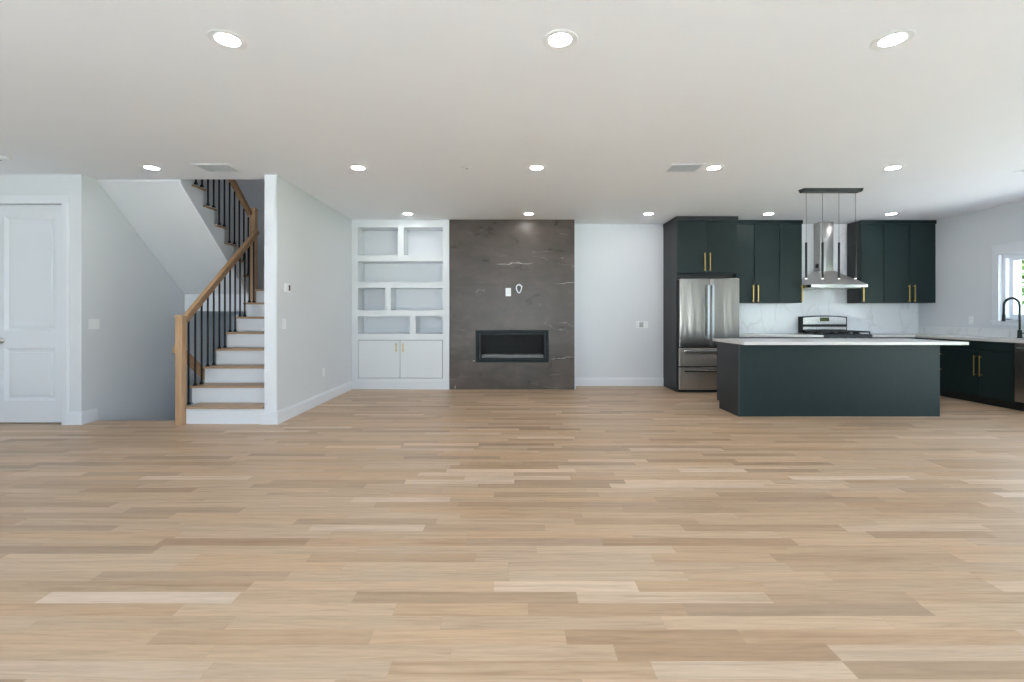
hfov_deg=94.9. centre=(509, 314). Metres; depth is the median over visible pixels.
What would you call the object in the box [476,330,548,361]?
electric fireplace
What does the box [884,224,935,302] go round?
upper cabinet
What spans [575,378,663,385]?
baseboard
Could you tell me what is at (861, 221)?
crown molding
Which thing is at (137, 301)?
wall
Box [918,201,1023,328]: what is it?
wall
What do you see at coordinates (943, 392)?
base cabinet
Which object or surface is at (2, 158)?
smoke detector
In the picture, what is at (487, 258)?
fireplace surround
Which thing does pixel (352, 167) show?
recessed light
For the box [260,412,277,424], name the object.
baseboard
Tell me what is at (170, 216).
staircase
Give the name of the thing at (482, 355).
tray
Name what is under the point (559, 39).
recessed light
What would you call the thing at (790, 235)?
upper cabinet
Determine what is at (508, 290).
wall outlet
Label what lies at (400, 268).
bookcase
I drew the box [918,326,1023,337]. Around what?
backsplash
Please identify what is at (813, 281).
range hood
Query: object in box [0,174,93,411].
wall
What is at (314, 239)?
wall
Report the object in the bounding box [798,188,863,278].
pendant light
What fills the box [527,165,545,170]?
recessed light
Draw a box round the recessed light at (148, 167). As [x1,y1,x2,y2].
[140,165,163,170]
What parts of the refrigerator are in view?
door, drawer, drawer, handle, handle, door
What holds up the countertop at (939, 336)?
on the base cabinet at (943, 392)
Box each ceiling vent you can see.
[191,164,243,172]
[662,164,705,172]
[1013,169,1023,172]
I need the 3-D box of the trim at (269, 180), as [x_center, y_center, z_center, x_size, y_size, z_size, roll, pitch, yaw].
[-2.630,-0.239,5.161,0.130,2.599,0.008,0,0,0]
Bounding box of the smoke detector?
[0,155,10,161]
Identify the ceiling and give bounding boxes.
[0,0,1023,223]
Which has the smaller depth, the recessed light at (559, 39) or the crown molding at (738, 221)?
the recessed light at (559, 39)
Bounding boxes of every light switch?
[89,319,98,328]
[282,319,285,328]
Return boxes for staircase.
[98,179,263,424]
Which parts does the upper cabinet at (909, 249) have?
door, handle, door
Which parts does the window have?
frame, sash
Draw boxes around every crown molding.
[737,220,802,223]
[860,220,936,223]
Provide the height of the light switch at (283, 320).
0.115 m
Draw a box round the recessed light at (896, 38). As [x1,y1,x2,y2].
[870,29,915,49]
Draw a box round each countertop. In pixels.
[713,338,968,344]
[739,333,823,336]
[860,333,1023,342]
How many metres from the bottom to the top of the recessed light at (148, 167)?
0.003 m
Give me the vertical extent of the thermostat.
0.100 m
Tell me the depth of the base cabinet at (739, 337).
7.35 m
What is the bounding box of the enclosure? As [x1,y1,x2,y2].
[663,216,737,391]
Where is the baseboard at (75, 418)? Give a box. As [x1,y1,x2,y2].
[69,412,82,424]
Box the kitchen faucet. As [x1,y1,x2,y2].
[1001,297,1023,337]
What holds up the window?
in the wall at (964, 242)
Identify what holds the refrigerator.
on the floor
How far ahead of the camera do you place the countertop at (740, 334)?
7.28 m
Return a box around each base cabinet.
[739,337,819,337]
[872,337,914,338]
[915,337,949,396]
[945,339,1019,410]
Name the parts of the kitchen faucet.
spout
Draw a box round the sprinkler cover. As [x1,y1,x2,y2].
[461,166,472,169]
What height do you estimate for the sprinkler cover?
0.010 m
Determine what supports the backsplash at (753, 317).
attached to the wall at (619, 267)
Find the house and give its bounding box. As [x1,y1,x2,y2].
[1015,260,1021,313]
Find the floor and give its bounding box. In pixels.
[0,386,1023,681]
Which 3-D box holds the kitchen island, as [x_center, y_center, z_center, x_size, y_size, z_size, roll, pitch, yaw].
[3.892,0.773,5.861,2.384,0.854,0.607,0,0,0]
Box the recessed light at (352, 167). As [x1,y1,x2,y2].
[348,165,367,170]
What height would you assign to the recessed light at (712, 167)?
0.003 m
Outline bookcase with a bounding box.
[352,220,448,388]
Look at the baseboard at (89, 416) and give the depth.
5.25 m
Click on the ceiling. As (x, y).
(787, 96)
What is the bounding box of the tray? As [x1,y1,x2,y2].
[481,354,542,357]
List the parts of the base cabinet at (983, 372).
door, handle, false drawer, door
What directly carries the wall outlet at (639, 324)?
attached to the wall at (619, 267)
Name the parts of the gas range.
panel, knob panel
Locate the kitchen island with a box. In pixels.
[717,342,939,415]
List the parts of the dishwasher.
control panel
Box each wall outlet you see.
[506,288,510,295]
[636,321,642,327]
[969,317,973,323]
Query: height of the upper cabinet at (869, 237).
1.338 m
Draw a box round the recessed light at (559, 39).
[542,29,577,49]
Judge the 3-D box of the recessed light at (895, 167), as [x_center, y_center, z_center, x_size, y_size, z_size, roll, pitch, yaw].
[4.010,-1.538,4.920,0.200,0.003,0.200,0,0,0]
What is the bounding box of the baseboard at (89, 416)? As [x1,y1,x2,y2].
[82,408,97,423]
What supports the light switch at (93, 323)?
attached to the wall at (137, 301)
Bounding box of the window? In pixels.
[990,241,1023,325]
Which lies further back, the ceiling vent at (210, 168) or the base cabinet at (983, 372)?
the base cabinet at (983, 372)
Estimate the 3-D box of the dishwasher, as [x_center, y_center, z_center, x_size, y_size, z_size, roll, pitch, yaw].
[6.577,0.775,5.595,0.606,0.850,0.598,0,0,0]
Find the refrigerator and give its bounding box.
[678,278,738,391]
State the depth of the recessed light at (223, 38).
2.62 m
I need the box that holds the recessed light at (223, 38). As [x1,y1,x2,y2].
[206,29,247,49]
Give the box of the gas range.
[798,315,871,337]
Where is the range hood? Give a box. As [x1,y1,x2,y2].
[802,222,867,288]
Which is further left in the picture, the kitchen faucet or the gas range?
the gas range
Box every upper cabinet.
[737,224,778,302]
[779,224,802,302]
[847,221,883,302]
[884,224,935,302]
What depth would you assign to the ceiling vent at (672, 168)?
4.94 m
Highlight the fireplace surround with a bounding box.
[449,220,574,388]
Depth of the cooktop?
7.32 m
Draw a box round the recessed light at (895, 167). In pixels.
[881,165,904,170]
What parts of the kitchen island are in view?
panel, panel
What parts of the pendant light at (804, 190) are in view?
cord, cord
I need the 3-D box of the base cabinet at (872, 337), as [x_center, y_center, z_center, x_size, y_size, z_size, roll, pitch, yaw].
[5.978,0.773,7.613,0.702,0.854,0.638,0,0,0]
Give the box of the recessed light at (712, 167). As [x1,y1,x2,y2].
[704,165,723,170]
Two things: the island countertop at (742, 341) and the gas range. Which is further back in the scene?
the gas range
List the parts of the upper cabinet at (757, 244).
door, door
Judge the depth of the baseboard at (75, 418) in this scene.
5.14 m
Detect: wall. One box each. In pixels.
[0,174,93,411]
[94,179,231,420]
[232,179,662,377]
[276,175,351,424]
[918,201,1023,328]
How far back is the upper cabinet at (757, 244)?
7.62 m
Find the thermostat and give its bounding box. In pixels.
[284,283,290,292]
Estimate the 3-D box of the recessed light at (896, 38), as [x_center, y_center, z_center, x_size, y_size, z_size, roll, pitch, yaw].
[2.140,-1.538,2.630,0.200,0.003,0.200,0,0,0]
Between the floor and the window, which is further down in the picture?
the floor
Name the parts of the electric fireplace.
frame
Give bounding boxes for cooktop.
[805,333,871,334]
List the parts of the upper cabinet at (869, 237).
door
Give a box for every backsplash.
[739,224,917,332]
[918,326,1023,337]
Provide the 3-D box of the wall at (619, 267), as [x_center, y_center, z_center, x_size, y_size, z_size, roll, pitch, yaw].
[1.035,-0.200,8.025,11.750,8.400,0.150,0,0,0]
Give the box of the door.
[0,196,69,424]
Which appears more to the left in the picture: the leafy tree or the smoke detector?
the smoke detector
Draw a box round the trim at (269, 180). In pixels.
[264,175,275,411]
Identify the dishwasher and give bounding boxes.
[1015,343,1023,410]
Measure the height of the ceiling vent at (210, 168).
0.009 m
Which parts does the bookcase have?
door, rail, shelf, shelf, shelf, shelf, moulding, panel, door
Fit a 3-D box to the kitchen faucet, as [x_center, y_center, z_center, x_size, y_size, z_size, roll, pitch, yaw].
[6.728,0.034,6.263,0.318,0.550,0.114,0,0,17]
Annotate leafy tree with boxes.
[1022,260,1023,311]
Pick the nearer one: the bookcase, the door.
the door
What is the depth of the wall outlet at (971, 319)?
7.03 m

